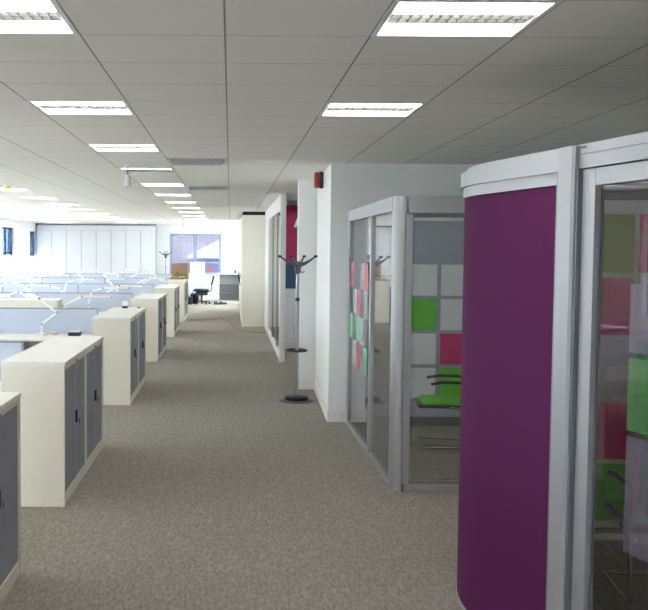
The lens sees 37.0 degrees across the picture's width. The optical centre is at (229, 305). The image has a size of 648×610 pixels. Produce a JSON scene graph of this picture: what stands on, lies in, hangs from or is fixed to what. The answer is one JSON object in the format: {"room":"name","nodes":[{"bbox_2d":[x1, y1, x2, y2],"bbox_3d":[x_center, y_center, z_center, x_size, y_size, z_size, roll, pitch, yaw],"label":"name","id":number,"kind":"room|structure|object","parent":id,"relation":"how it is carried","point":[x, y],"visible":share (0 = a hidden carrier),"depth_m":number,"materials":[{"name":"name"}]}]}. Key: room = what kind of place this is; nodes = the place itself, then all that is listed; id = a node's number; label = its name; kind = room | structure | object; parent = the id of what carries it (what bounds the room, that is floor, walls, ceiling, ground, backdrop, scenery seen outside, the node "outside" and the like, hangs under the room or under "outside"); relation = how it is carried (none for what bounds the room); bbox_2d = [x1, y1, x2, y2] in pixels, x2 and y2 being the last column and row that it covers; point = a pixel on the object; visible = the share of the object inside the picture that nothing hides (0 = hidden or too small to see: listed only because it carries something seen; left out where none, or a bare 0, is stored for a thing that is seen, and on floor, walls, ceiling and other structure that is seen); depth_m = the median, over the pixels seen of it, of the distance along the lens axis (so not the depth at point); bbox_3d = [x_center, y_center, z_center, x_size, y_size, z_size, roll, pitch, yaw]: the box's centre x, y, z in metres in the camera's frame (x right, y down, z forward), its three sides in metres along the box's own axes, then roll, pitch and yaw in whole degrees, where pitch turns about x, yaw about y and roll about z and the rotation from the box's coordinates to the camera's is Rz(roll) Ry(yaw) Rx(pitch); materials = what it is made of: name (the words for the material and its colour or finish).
{"room":"open-plan office","nodes":[
{"label":"open-plan office","id":0,"kind":"room"},
{"bbox_2d":[0,218,38,276],"bbox_3d":[-6.867,-0.511,15.699,0.200,2.665,36.600,0,3,0],"label":"wall","id":1,"kind":"structure","parent":0,"point":[21,230],"depth_m":30.84,"materials":[{"name":"paint"}]},
{"bbox_2d":[3,227,11,276],"bbox_3d":[-6.845,-1.587,29.310,0.230,1.610,1.560,0,3,0],"label":"window","id":2,"kind":"structure","parent":1,"relation":"in","point":[7,232],"depth_m":29.41,"materials":[{"name":"blue glass"}]},
{"bbox_2d":[3,228,11,254],"bbox_3d":[-6.820,-1.957,29.288,0.005,0.830,1.460,0,3,0],"label":"roller blind","id":3,"kind":"object","parent":2,"relation":"attached to","point":[7,232],"depth_m":29.42,"materials":[{"name":"blue fabric"}]},
{"bbox_2d":[30,231,33,272],"bbox_3d":[-6.844,-1.772,32.955,0.230,1.560,1.060,0,3,0],"label":"window","id":4,"kind":"structure","parent":1,"relation":"in","point":[31,232],"depth_m":33.13,"materials":[{"name":"blue"}]},
{"bbox_2d":[30,232,33,255],"bbox_3d":[-6.819,-2.117,32.935,0.005,0.830,0.960,0,3,0],"label":"roller blind","id":5,"kind":"object","parent":4,"relation":"attached to","point":[31,233],"depth_m":33.05,"materials":[{"name":"blue fabric"}]},
{"bbox_2d":[39,224,239,296],"bbox_3d":[-2.895,-1.543,34.069,7.730,2.665,0.200,0,3,0],"label":"wall","id":6,"kind":"structure","parent":0,"point":[230,234],"depth_m":33.93,"materials":[{"name":"paint"}]},
{"bbox_2d":[40,223,156,225],"bbox_3d":[-4.607,-2.832,33.635,4.030,0.060,0.480,0,3,0],"label":"trim","id":7,"kind":"structure","parent":6,"relation":"attached to","point":[40,223],"depth_m":33.40,"materials":[{"name":"grey metal"}]},
{"bbox_2d":[170,234,220,274],"bbox_3d":[-1.223,-1.808,33.955,1.890,1.450,0.205,0,3,0],"label":"window","id":8,"kind":"structure","parent":6,"relation":"in","point":[185,248],"depth_m":34.00,"materials":[{"name":"blue"}]},
{"bbox_2d":[205,297,218,299],"bbox_3d":[-0.873,-0.253,34.034,3.450,0.120,0.014,0,3,0],"label":"baseboard","id":9,"kind":"structure","parent":6,"relation":"attached to","point":[206,298],"depth_m":34.02,"materials":[{"name":"white paint"}]},
{"bbox_2d":[264,194,285,361],"bbox_3d":[0.879,-0.971,24.560,0.175,2.665,18.850,0,3,0],"label":"wall","id":10,"kind":"structure","parent":0,"point":[277,210],"depth_m":17.11,"materials":[{"name":"paint"}]},
{"bbox_2d":[242,212,264,214],"bbox_3d":[0.575,-2.304,25.169,0.540,0.073,5.980,0,3,0],"label":"trim","id":11,"kind":"structure","parent":10,"relation":"attached to","point":[244,213],"depth_m":22.18,"materials":[{"name":"grey"}]},
{"bbox_2d":[285,201,297,341],"bbox_3d":[3.754,-0.535,17.322,5.700,2.665,0.150,0,3,0],"label":"wall","id":12,"kind":"structure","parent":0,"point":[290,294],"depth_m":17.29,"materials":[{"name":"paint"}]},
{"bbox_2d":[285,342,294,348],"bbox_3d":[1.955,0.728,17.313,2.080,0.120,0.014,0,3,0],"label":"baseboard","id":13,"kind":"structure","parent":12,"relation":"attached to","point":[288,345],"depth_m":17.31,"materials":[{"name":"white paint"}]},
{"bbox_2d":[286,205,297,288],"bbox_3d":[1.477,-1.046,17.200,1.060,1.490,0.016,0,3,0],"label":"poster","id":14,"kind":"object","parent":12,"relation":"attached to","point":[291,210],"visible":0.16,"depth_m":17.19,"materials":[{"name":"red paper"}]},
{"bbox_2d":[0,0,647,224],"bbox_3d":[-0.072,-1.922,15.615,13.770,0.250,37.000,0,3,0],"label":"ceiling","id":15,"kind":"structure","parent":0,"point":[248,83],"depth_m":5.54,"materials":[{"name":"tile"}]},
{"bbox_2d":[0,188,30,190],"bbox_3d":[-3.344,-1.809,14.399,0.597,0.128,0.587,0,3,0],"label":"ceiling light","id":16,"kind":"object","parent":15,"relation":"attached to","point":[10,189],"visible":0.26,"depth_m":14.67,"materials":[{"name":"white"}]},
{"bbox_2d":[20,197,57,198],"bbox_3d":[-3.343,-1.946,16.775,0.597,0.128,0.587,0,3,0],"label":"ceiling light","id":17,"kind":"object","parent":15,"relation":"attached to","point":[20,197],"visible":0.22,"depth_m":16.77,"materials":[{"name":"white"}]},
{"bbox_2d":[0,0,78,34],"bbox_3d":[-0.928,-1.177,3.706,0.597,0.128,0.587,0,3,0],"label":"ceiling light","id":18,"kind":"object","parent":15,"relation":"attached to","point":[17,17],"visible":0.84,"depth_m":3.78,"materials":[{"name":"white"}]},
{"bbox_2d":[27,100,134,114],"bbox_3d":[-0.927,-1.314,6.082,0.597,0.128,0.587,0,3,0],"label":"ceiling light","id":19,"kind":"object","parent":15,"relation":"attached to","point":[48,107],"visible":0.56,"depth_m":6.08,"materials":[{"name":"white plastic"}]},
{"bbox_2d":[86,144,160,151],"bbox_3d":[-0.926,-1.451,8.458,0.597,0.128,0.587,0,3,0],"label":"ceiling light","id":20,"kind":"object","parent":15,"relation":"attached to","point":[96,147],"visible":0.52,"depth_m":8.46,"materials":[{"name":"white plastic"}]},
{"bbox_2d":[124,165,131,186],"bbox_3d":[-1.091,-1.383,10.238,0.088,0.220,0.088,0,3,0],"label":"sensor","id":21,"kind":"object","parent":15,"relation":"hanging from","point":[127,182],"visible":1,"depth_m":10.22,"materials":[{"name":"white plastic"}]},
{"bbox_2d":[119,168,175,172],"bbox_3d":[-0.925,-1.588,10.835,0.597,0.128,0.587,0,3,0],"label":"ceiling light","id":22,"kind":"object","parent":15,"relation":"attached to","point":[130,170],"visible":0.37,"depth_m":10.90,"materials":[{"name":"white plastic"}]},
{"bbox_2d":[139,183,184,186],"bbox_3d":[-0.924,-1.724,13.210,0.597,0.128,0.587,0,3,0],"label":"ceiling light","id":23,"kind":"object","parent":15,"relation":"attached to","point":[142,184],"visible":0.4,"depth_m":13.21,"materials":[{"name":"white plastic"}]},
{"bbox_2d":[154,194,191,195],"bbox_3d":[-0.923,-1.861,15.587,0.597,0.128,0.587,0,3,0],"label":"ceiling light","id":24,"kind":"object","parent":15,"relation":"attached to","point":[154,194],"visible":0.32,"depth_m":15.70,"materials":[{"name":"white"}]},
{"bbox_2d":[164,201,196,202],"bbox_3d":[-0.922,-1.998,17.963,0.597,0.128,0.587,0,3,0],"label":"ceiling light","id":25,"kind":"object","parent":15,"relation":"attached to","point":[164,201],"visible":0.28,"depth_m":17.96,"materials":[{"name":"white"}]},
{"bbox_2d":[166,158,227,165],"bbox_3d":[-0.321,-1.478,9.649,0.597,0.113,0.587,0,3,0],"label":"ceiling vent","id":26,"kind":"object","parent":15,"relation":"in","point":[177,161],"visible":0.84,"depth_m":9.49,"materials":[{"name":"white metal"}]},
{"bbox_2d":[186,186,228,190],"bbox_3d":[-0.319,-1.717,13.807,0.597,0.113,0.587,0,3,0],"label":"ceiling vent","id":27,"kind":"object","parent":15,"relation":"in","point":[190,188],"visible":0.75,"depth_m":13.65,"materials":[{"name":"white metal"}]},
{"bbox_2d":[319,102,426,116],"bbox_3d":[0.888,-1.302,6.082,0.597,0.128,0.587,0,3,0],"label":"ceiling light","id":28,"kind":"object","parent":15,"relation":"attached to","point":[334,109],"visible":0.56,"depth_m":6.09,"materials":[{"name":"white plastic"}]},
{"bbox_2d":[371,0,562,37],"bbox_3d":[0.887,-1.165,3.706,0.597,0.128,0.587,0,3,0],"label":"ceiling light","id":29,"kind":"object","parent":15,"relation":"attached to","point":[403,18],"visible":0.91,"depth_m":3.71,"materials":[{"name":"white plastic"}]},
{"bbox_2d":[0,300,647,609],"bbox_3d":[-0.091,0.914,15.779,13.770,0.100,37.000,0,3,0],"label":"floor","id":30,"kind":"structure","parent":0,"point":[208,490],"depth_m":6.52,"materials":[{"name":"carpet"}]},
{"bbox_2d":[0,392,20,604],"bbox_3d":[-1.336,0.992,4.705,0.465,1.000,0.999,0,3,0],"label":"base cabinet","id":31,"kind":"object","parent":30,"relation":"on","point":[10,458],"visible":1,"depth_m":5.00,"materials":[{"name":"white"}]},
{"bbox_2d":[0,341,23,380],"bbox_3d":[-2.435,0.795,7.609,1.598,1.045,0.056,0,3,0],"label":"screen","id":32,"kind":"object","parent":30,"relation":"on","point":[8,349],"visible":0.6,"depth_m":7.57,"materials":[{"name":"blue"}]},
{"bbox_2d":[0,292,36,297],"bbox_3d":[-4.042,0.293,16.145,1.598,1.045,0.056,0,3,0],"label":"screen","id":33,"kind":"object","parent":30,"relation":"on","point":[17,295],"visible":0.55,"depth_m":16.10,"materials":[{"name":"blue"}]},
{"bbox_2d":[0,277,41,282],"bbox_3d":[-5.649,-0.214,24.781,1.598,1.045,0.056,0,3,0],"label":"screen","id":34,"kind":"object","parent":30,"relation":"on","point":[2,279],"visible":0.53,"depth_m":24.74,"materials":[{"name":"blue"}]},
{"bbox_2d":[0,298,61,307],"bbox_3d":[-3.123,0.398,14.827,0.999,1.000,0.465,0,3,0],"label":"base cabinet","id":35,"kind":"object","parent":30,"relation":"on","point":[4,302],"visible":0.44,"depth_m":14.58,"materials":[{"name":"white"}]},
{"bbox_2d":[3,283,77,295],"bbox_3d":[-4.040,0.043,20.488,1.598,1.045,0.056,0,3,0],"label":"screen","id":36,"kind":"object","parent":30,"relation":"on","point":[70,287],"visible":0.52,"depth_m":20.45,"materials":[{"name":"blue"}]},
{"bbox_2d":[17,273,69,276],"bbox_3d":[-5.647,-0.465,29.124,1.598,1.045,0.056,0,3,0],"label":"screen","id":37,"kind":"object","parent":30,"relation":"on","point":[22,274],"visible":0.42,"depth_m":29.08,"materials":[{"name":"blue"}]},
{"bbox_2d":[1,347,86,506],"bbox_3d":[-1.335,0.856,7.071,0.465,1.000,0.999,0,3,0],"label":"base cabinet","id":38,"kind":"object","parent":30,"relation":"on","point":[51,381],"visible":0.91,"depth_m":6.59,"materials":[{"name":"white"}]},
{"bbox_2d":[65,364,73,490],"bbox_3d":[-1.150,0.859,6.831,0.012,0.855,0.457,0,3,0],"label":"shutter","id":39,"kind":"object","parent":38,"relation":"hanging from","point":[69,369],"depth_m":6.84,"materials":[{"name":"grey"}]},
{"bbox_2d":[76,357,84,474],"bbox_3d":[-1.149,0.831,7.311,0.012,0.855,0.457,0,3,0],"label":"shutter","id":40,"kind":"object","parent":38,"relation":"hanging from","point":[80,361],"depth_m":7.34,"materials":[{"name":"grey"}]},
{"bbox_2d":[0,333,91,341],"bbox_3d":[-2.435,0.730,11.492,1.598,0.730,0.780,0,3,0],"label":"desk","id":41,"kind":"object","parent":30,"relation":"on","point":[26,337],"visible":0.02,"depth_m":11.43,"materials":[{"name":"white"}]},
{"bbox_2d":[25,293,57,334],"bbox_3d":[-2.346,0.104,11.721,0.536,0.492,0.205,3,4,34],"label":"desk lamp","id":42,"kind":"object","parent":41,"relation":"on","point":[30,295],"visible":1,"depth_m":11.63,"materials":[{"name":"white metal"}]},
{"bbox_2d":[68,331,81,335],"bbox_3d":[-1.872,0.335,11.589,0.140,0.052,0.160,0,3,0],"label":"desk tray","id":43,"kind":"object","parent":41,"relation":"on","point":[70,333],"visible":0.96,"depth_m":11.51,"materials":[{"name":"black plastic"}]},
{"bbox_2d":[0,307,97,349],"bbox_3d":[-2.434,0.548,11.902,1.598,1.045,0.056,0,3,0],"label":"screen","id":44,"kind":"object","parent":30,"relation":"on","point":[12,320],"visible":0.56,"depth_m":11.87,"materials":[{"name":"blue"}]},
{"bbox_2d":[37,225,66,272],"bbox_3d":[-6.213,-1.509,33.671,1.033,2.600,0.500,0,3,0],"label":"tall cabinet","id":45,"kind":"object","parent":30,"relation":"on","point":[51,239],"visible":0.68,"depth_m":33.40,"materials":[{"name":"grey"}]},
{"bbox_2d":[33,336,103,472],"bbox_3d":[-1.335,0.799,8.070,0.465,1.000,0.999,0,3,0],"label":"base cabinet","id":46,"kind":"object","parent":30,"relation":"on","point":[94,344],"visible":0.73,"depth_m":8.04,"materials":[{"name":"white"}]},
{"bbox_2d":[87,349,93,458],"bbox_3d":[-1.149,0.801,7.829,0.012,0.855,0.457,0,3,0],"label":"shutter","id":47,"kind":"object","parent":46,"relation":"hanging from","point":[90,353],"depth_m":7.87,"materials":[{"name":"grey"}]},
{"bbox_2d":[95,344,101,447],"bbox_3d":[-1.149,0.773,8.309,0.012,0.855,0.457,0,3,0],"label":"shutter","id":48,"kind":"object","parent":46,"relation":"hanging from","point":[98,347],"depth_m":8.34,"materials":[{"name":"grey"}]},
{"bbox_2d":[42,277,104,288],"bbox_3d":[-4.039,-0.204,24.781,1.598,1.045,0.056,0,3,0],"label":"screen","id":49,"kind":"object","parent":30,"relation":"on","point":[46,279],"visible":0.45,"depth_m":24.74,"materials":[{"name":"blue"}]},
{"bbox_2d":[66,225,95,272],"bbox_3d":[-5.178,-1.502,33.671,1.033,2.600,0.500,0,3,0],"label":"tall cabinet","id":50,"kind":"object","parent":30,"relation":"on","point":[80,239],"visible":0.67,"depth_m":33.39,"materials":[{"name":"grey"}]},
{"bbox_2d":[38,292,132,311],"bbox_3d":[-2.432,0.304,16.145,1.598,1.045,0.056,0,3,0],"label":"screen","id":51,"kind":"object","parent":30,"relation":"on","point":[103,304],"visible":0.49,"depth_m":16.11,"materials":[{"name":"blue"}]},
{"bbox_2d":[70,273,122,277],"bbox_3d":[-4.037,-0.454,29.124,1.598,1.045,0.056,0,3,0],"label":"screen","id":52,"kind":"object","parent":30,"relation":"on","point":[84,275],"visible":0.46,"depth_m":29.08,"materials":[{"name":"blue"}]},
{"bbox_2d":[96,226,125,277],"bbox_3d":[-4.143,-1.496,33.671,1.033,2.600,0.500,0,3,0],"label":"tall cabinet","id":53,"kind":"object","parent":30,"relation":"on","point":[110,240],"visible":0.64,"depth_m":33.40,"materials":[{"name":"grey"}]},
{"bbox_2d":[92,312,138,404],"bbox_3d":[-1.333,0.607,11.404,0.465,1.000,0.999,0,3,0],"label":"base cabinet","id":54,"kind":"object","parent":30,"relation":"on","point":[120,330],"visible":0.93,"depth_m":10.91,"materials":[{"name":"white"}]},
{"bbox_2d":[131,320,133,394],"bbox_3d":[-1.148,0.609,11.163,0.012,0.855,0.457,0,3,0],"label":"shutter","id":55,"kind":"object","parent":54,"relation":"hanging from","point":[132,321],"depth_m":11.24,"materials":[{"name":"grey"}]},
{"bbox_2d":[135,318,137,388],"bbox_3d":[-1.148,0.582,11.644,0.012,0.855,0.457,0,3,0],"label":"shutter","id":56,"kind":"object","parent":54,"relation":"hanging from","point":[136,319],"depth_m":11.72,"materials":[{"name":"grey"}]},
{"bbox_2d":[79,283,153,296],"bbox_3d":[-2.430,0.054,20.488,1.598,1.045,0.056,0,3,0],"label":"screen","id":57,"kind":"object","parent":30,"relation":"on","point":[83,287],"visible":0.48,"depth_m":20.45,"materials":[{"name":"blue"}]},
{"bbox_2d":[105,307,145,390],"bbox_3d":[-1.333,0.549,12.403,0.465,1.000,0.999,0,3,0],"label":"base cabinet","id":58,"kind":"object","parent":30,"relation":"on","point":[142,310],"visible":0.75,"depth_m":12.40,"materials":[{"name":"white"}]},
{"bbox_2d":[139,315,141,382],"bbox_3d":[-1.148,0.552,12.162,0.012,0.855,0.457,0,3,0],"label":"shutter","id":59,"kind":"object","parent":58,"relation":"hanging from","point":[140,316],"depth_m":12.24,"materials":[{"name":"grey"}]},
{"bbox_2d":[142,313,144,378],"bbox_3d":[-1.147,0.524,12.642,0.012,0.855,0.457,0,3,0],"label":"shutter","id":60,"kind":"object","parent":58,"relation":"hanging from","point":[143,314],"depth_m":12.66,"materials":[{"name":"grey"}]},
{"bbox_2d":[105,278,166,286],"bbox_3d":[-2.429,-0.194,24.781,1.598,1.045,0.056,0,3,0],"label":"screen","id":61,"kind":"object","parent":30,"relation":"on","point":[155,282],"visible":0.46,"depth_m":24.74,"materials":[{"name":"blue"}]},
{"bbox_2d":[126,226,156,273],"bbox_3d":[-3.108,-1.489,33.671,1.033,2.600,0.500,0,3,0],"label":"tall cabinet","id":62,"kind":"object","parent":30,"relation":"on","point":[141,241],"visible":0.72,"depth_m":33.40,"materials":[{"name":"grey"}]},
{"bbox_2d":[131,296,162,361],"bbox_3d":[-1.332,0.363,15.627,0.465,1.000,0.999,0,3,0],"label":"base cabinet","id":63,"kind":"object","parent":30,"relation":"on","point":[153,304],"visible":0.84,"depth_m":15.14,"materials":[{"name":"white"}]},
{"bbox_2d":[158,302,159,354],"bbox_3d":[-1.146,0.366,15.386,0.012,0.855,0.457,0,3,0],"label":"shutter","id":64,"kind":"object","parent":63,"relation":"hanging from","point":[158,302],"depth_m":15.42,"materials":[{"name":"grey"}]},
{"bbox_2d":[160,300,161,351],"bbox_3d":[-1.146,0.338,15.867,0.012,0.855,0.457,0,3,0],"label":"shutter","id":65,"kind":"object","parent":63,"relation":"hanging from","point":[160,300],"depth_m":15.79,"materials":[{"name":"grey"}]},
{"bbox_2d":[124,274,171,280],"bbox_3d":[-2.427,-0.444,29.124,1.598,1.045,0.056,0,3,0],"label":"screen","id":66,"kind":"object","parent":30,"relation":"on","point":[167,276],"visible":0.27,"depth_m":29.08,"materials":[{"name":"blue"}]},
{"bbox_2d":[137,293,166,352],"bbox_3d":[-1.331,0.306,16.626,0.465,1.000,0.999,0,3,0],"label":"base cabinet","id":67,"kind":"object","parent":30,"relation":"on","point":[164,295],"visible":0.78,"depth_m":16.64,"materials":[{"name":"white"}]},
{"bbox_2d":[163,299,163,347],"bbox_3d":[-1.146,0.308,16.385,0.012,0.855,0.457,0,3,0],"label":"shutter","id":68,"kind":"object","parent":67,"relation":"hanging from","point":[163,299],"depth_m":16.46,"materials":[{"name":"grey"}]},
{"bbox_2d":[165,297,165,344],"bbox_3d":[-1.146,0.281,16.865,0.012,0.855,0.457,0,3,0],"label":"shutter","id":69,"kind":"object","parent":67,"relation":"hanging from","point":[165,297],"depth_m":16.96,"materials":[{"name":"grey"}]},
{"bbox_2d":[153,286,176,336],"bbox_3d":[-1.330,0.112,19.990,0.465,1.000,0.999,0,3,0],"label":"base cabinet","id":70,"kind":"object","parent":30,"relation":"on","point":[171,291],"visible":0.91,"depth_m":19.50,"materials":[{"name":"white"}]},
{"bbox_2d":[159,251,171,273],"bbox_3d":[-2.114,-0.923,31.600,0.415,1.721,0.415,3,4,40],"label":"coat stand","id":71,"kind":"object","parent":30,"relation":"on","point":[166,254],"visible":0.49,"depth_m":31.55,"materials":[{"name":"grey"}]},
{"bbox_2d":[158,284,179,331],"bbox_3d":[-1.330,0.054,20.988,0.465,1.000,0.999,0,3,0],"label":"base cabinet","id":72,"kind":"object","parent":30,"relation":"on","point":[177,285],"visible":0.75,"depth_m":21.19,"materials":[{"name":"white"}]},
{"bbox_2d":[167,280,186,320],"bbox_3d":[-1.329,-0.135,24.283,0.465,1.000,0.999,0,3,0],"label":"base cabinet","id":73,"kind":"object","parent":30,"relation":"on","point":[183,299],"visible":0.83,"depth_m":23.79,"materials":[{"name":"white"}]},
{"bbox_2d":[169,276,184,280],"bbox_3d":[-1.333,-0.686,24.142,0.411,0.114,0.185,0,3,0],"label":"tray","id":74,"kind":"object","parent":73,"relation":"on","point":[179,277],"visible":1,"depth_m":24.09,"materials":[{"name":"white"}]},
{"bbox_2d":[185,279,187,317],"bbox_3d":[-1.328,-0.193,25.281,0.465,1.000,0.999,0,3,0],"label":"base cabinet","id":75,"kind":"object","parent":30,"relation":"on","point":[185,279],"visible":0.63,"depth_m":25.19,"materials":[{"name":"white"}]},
{"bbox_2d":[172,263,188,278],"bbox_3d":[-1.324,-0.917,25.485,0.430,0.420,0.349,0,3,0],"label":"cardboard box","id":76,"kind":"object","parent":75,"relation":"on","point":[178,269],"visible":0.94,"depth_m":25.32,"materials":[{"name":"brown cardboard"}]},
{"bbox_2d":[190,291,198,302],"bbox_3d":[-1.178,-0.298,31.936,0.280,0.448,0.280,0,3,0],"label":"bag","id":77,"kind":"object","parent":30,"relation":"on","point":[195,297],"visible":0.45,"depth_m":31.80,"materials":[{"name":"black"}]},
{"bbox_2d":[190,262,204,300],"bbox_3d":[-1.135,-0.828,33.202,0.500,1.360,0.452,0,3,0],"label":"storage cabinet","id":78,"kind":"object","parent":30,"relation":"on","point":[197,269],"visible":0.84,"depth_m":32.98,"materials":[{"name":"white"}]},
{"bbox_2d":[193,276,214,304],"bbox_3d":[-0.860,-0.509,31.448,0.705,0.924,0.531,0,3,0],"label":"office chair","id":79,"kind":"object","parent":30,"relation":"on","point":[201,292],"visible":1,"depth_m":31.23,"materials":[{"name":"black plastic"}]},
{"bbox_2d":[218,273,238,302],"bbox_3d":[-0.031,-0.584,32.217,0.710,1.000,0.405,0,3,0],"label":"filing cabinet","id":80,"kind":"object","parent":30,"relation":"on","point":[228,282],"visible":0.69,"depth_m":32.39,"materials":[{"name":"grey metal"}]},
{"bbox_2d":[239,249,240,307],"bbox_3d":[0.532,-0.943,24.736,0.600,2.585,0.998,0,3,0],"label":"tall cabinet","id":81,"kind":"object","parent":30,"relation":"on","point":[240,249],"visible":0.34,"depth_m":24.73,"materials":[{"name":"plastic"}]},
{"bbox_2d":[240,215,264,326],"bbox_3d":[0.531,-0.828,22.740,0.600,2.585,0.998,0,3,0],"label":"tall cabinet","id":82,"kind":"object","parent":30,"relation":"on","point":[252,284],"visible":1,"depth_m":22.24,"materials":[{"name":"beige laminate"}]},
{"bbox_2d":[278,255,317,403],"bbox_3d":[0.788,0.266,11.284,0.415,1.721,0.415,-2,4,-32],"label":"coat stand","id":83,"kind":"object","parent":30,"relation":"on","point":[296,398],"visible":1,"depth_m":11.24,"materials":[{"name":"grey metal"}]},
{"bbox_2d":[297,180,316,379],"bbox_3d":[1.183,-0.263,12.312,0.638,2.665,0.185,0,3,0],"label":"wall pier","id":84,"kind":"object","parent":30,"relation":"on","point":[307,194],"visible":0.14,"depth_m":12.21,"materials":[{"name":"paint"}]},
{"bbox_2d":[298,380,313,388],"bbox_3d":[0.964,1.006,12.378,0.240,0.120,0.200,0,3,0],"label":"baseboard","id":85,"kind":"object","parent":84,"relation":"attached to","point":[302,384],"visible":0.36,"depth_m":12.28,"materials":[{"name":"white paint"}]},
{"bbox_2d":[346,196,464,491],"bbox_3d":[2.735,0.217,8.406,3.098,2.175,2.778,0,3,0],"label":"pod","id":86,"kind":"object","parent":30,"relation":"on","point":[405,286],"visible":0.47,"depth_m":8.63,"materials":[{"name":"clear glass"}]},
{"bbox_2d":[415,374,460,449],"bbox_3d":[2.012,0.838,8.810,0.595,0.877,0.498,1,3,7],"label":"chair","id":87,"kind":"object","parent":30,"relation":"on","point":[453,402],"visible":0.38,"depth_m":8.67,"materials":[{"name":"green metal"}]},
{"bbox_2d":[419,395,460,404],"bbox_3d":[1.975,0.867,8.816,0.440,0.029,0.430,1,3,7],"label":"seat cushion","id":88,"kind":"object","parent":87,"relation":"on","point":[423,399],"depth_m":8.75,"materials":[{"name":"green fabric"}]},
{"bbox_2d":[456,132,647,609],"bbox_3d":[2.482,0.475,3.800,2.375,2.187,4.211,0,3,-12],"label":"pod","id":89,"kind":"object","parent":30,"relation":"on","point":[554,357],"visible":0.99,"depth_m":4.10,"materials":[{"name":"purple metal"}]},
{"bbox_2d":[601,435,647,604],"bbox_3d":[2.261,1.060,4.981,0.498,0.877,0.595,1,3,7],"label":"chair","id":90,"kind":"object","parent":30,"relation":"on","point":[616,506],"visible":0.51,"depth_m":5.05,"materials":[{"name":"silver metal"}]},
{"bbox_2d":[610,499,623,515],"bbox_3d":[2.265,1.087,5.020,0.430,0.029,0.440,1,3,7],"label":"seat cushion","id":91,"kind":"object","parent":90,"relation":"on","point":[616,505],"depth_m":5.14,"materials":[{"name":"green fabric"}]},
{"bbox_3d":[-2.433,0.485,15.735,1.598,0.730,0.780,0,3,0],"label":"desk","id":92,"kind":"object","parent":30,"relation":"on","visible":0},
{"bbox_2d":[88,287,128,307],"bbox_3d":[-2.054,-0.101,15.951,0.750,0.418,0.156,0,3,-6],"label":"desk lamp","id":93,"kind":"object","parent":92,"relation":"on","point":[102,287],"visible":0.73,"depth_m":15.91,"materials":[{"name":"white metal"}]},
{"bbox_3d":[-2.434,0.681,12.330,1.598,0.730,0.780,0,3,0],"label":"desk","id":94,"kind":"object","parent":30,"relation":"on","visible":0},
{"bbox_2d":[62,295,111,307],"bbox_3d":[-1.897,0.077,12.716,0.659,0.437,0.156,-2,4,-30],"label":"desk lamp","id":95,"kind":"object","parent":94,"relation":"on","point":[81,296],"visible":0.59,"depth_m":12.64,"materials":[{"name":"white metal"}]},
{"bbox_3d":[-2.433,0.437,16.573,1.598,0.730,0.780,0,3,0],"label":"desk","id":96,"kind":"object","parent":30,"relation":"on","visible":0},
{"bbox_2d":[25,285,62,291],"bbox_3d":[-3.196,-0.155,16.770,0.750,0.418,0.156,0,3,0],"label":"desk lamp","id":97,"kind":"object","parent":96,"relation":"on","point":[60,289],"visible":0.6,"depth_m":16.73,"materials":[{"name":"white"}]},
{"bbox_2d":[104,285,142,292],"bbox_3d":[-1.831,-0.142,16.527,0.659,0.437,0.156,-1,3,-19],"label":"desk lamp","id":98,"kind":"object","parent":96,"relation":"on","point":[136,286],"visible":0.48,"depth_m":16.46,"materials":[{"name":"white"}]},
{"bbox_3d":[-4.043,0.426,16.573,1.598,0.730,0.780,0,3,0],"label":"desk","id":99,"kind":"object","parent":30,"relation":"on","visible":0},
{"bbox_2d":[11,280,30,291],"bbox_3d":[-3.664,-0.191,16.693,0.536,0.492,0.205,3,4,34],"label":"desk lamp","id":100,"kind":"object","parent":99,"relation":"on","point":[13,281],"visible":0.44,"depth_m":16.61,"materials":[{"name":"white"}]},
{"bbox_3d":[-2.432,0.235,20.078,1.598,0.730,0.780,0,3,0],"label":"desk","id":101,"kind":"object","parent":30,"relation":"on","visible":0},
{"bbox_2d":[106,278,125,292],"bbox_3d":[-2.408,-0.358,20.206,0.430,0.438,0.155,0,3,-7],"label":"desk lamp","id":102,"kind":"object","parent":101,"relation":"on","point":[107,279],"visible":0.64,"depth_m":20.20,"materials":[{"name":"white"}]},
{"bbox_3d":[-2.431,0.187,20.916,1.598,0.730,0.780,0,3,0],"label":"desk","id":103,"kind":"object","parent":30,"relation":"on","visible":0},
{"bbox_2d":[136,277,165,283],"bbox_3d":[-1.736,-0.398,20.986,0.659,0.437,0.156,-1,4,-24],"label":"desk lamp","id":104,"kind":"object","parent":103,"relation":"on","point":[148,277],"visible":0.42,"depth_m":20.92,"materials":[{"name":"white"}]},
{"bbox_3d":[-4.042,0.225,20.078,1.598,0.730,0.780,0,3,0],"label":"desk","id":105,"kind":"object","parent":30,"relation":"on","visible":0},
{"bbox_2d":[16,275,33,291],"bbox_3d":[-4.363,-0.402,20.287,0.536,0.492,0.205,3,4,34],"label":"desk lamp","id":106,"kind":"object","parent":105,"relation":"on","point":[21,276],"visible":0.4,"depth_m":20.20,"materials":[{"name":"white"}]},
{"bbox_2d":[63,279,95,291],"bbox_3d":[-3.201,-0.354,20.214,0.750,0.418,0.156,0,3,0],"label":"desk lamp","id":107,"kind":"object","parent":105,"relation":"on","point":[74,279],"visible":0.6,"depth_m":20.18,"materials":[{"name":"white"}]},
{"bbox_2d":[315,163,647,409],"bbox_3d":[3.814,-0.174,11.052,5.575,2.665,2.330,0,3,0],"label":"wall","id":108,"kind":"structure","parent":0,"point":[347,187],"depth_m":9.87,"materials":[{"name":"paint"}]},
{"bbox_2d":[314,170,323,188],"bbox_3d":[0.989,-1.410,10.681,0.099,0.210,0.110,0,3,0],"label":"fire alarm","id":109,"kind":"object","parent":108,"relation":"attached to","point":[318,176],"visible":0.88,"depth_m":10.64,"materials":[{"name":"red plastic"}]},
{"bbox_2d":[314,380,345,421],"bbox_3d":[1.998,1.086,11.113,1.989,0.120,2.334,0,3,0],"label":"baseboard","id":110,"kind":"structure","parent":108,"relation":"attached to","point":[330,415],"depth_m":9.95,"materials":[{"name":"white paint"}]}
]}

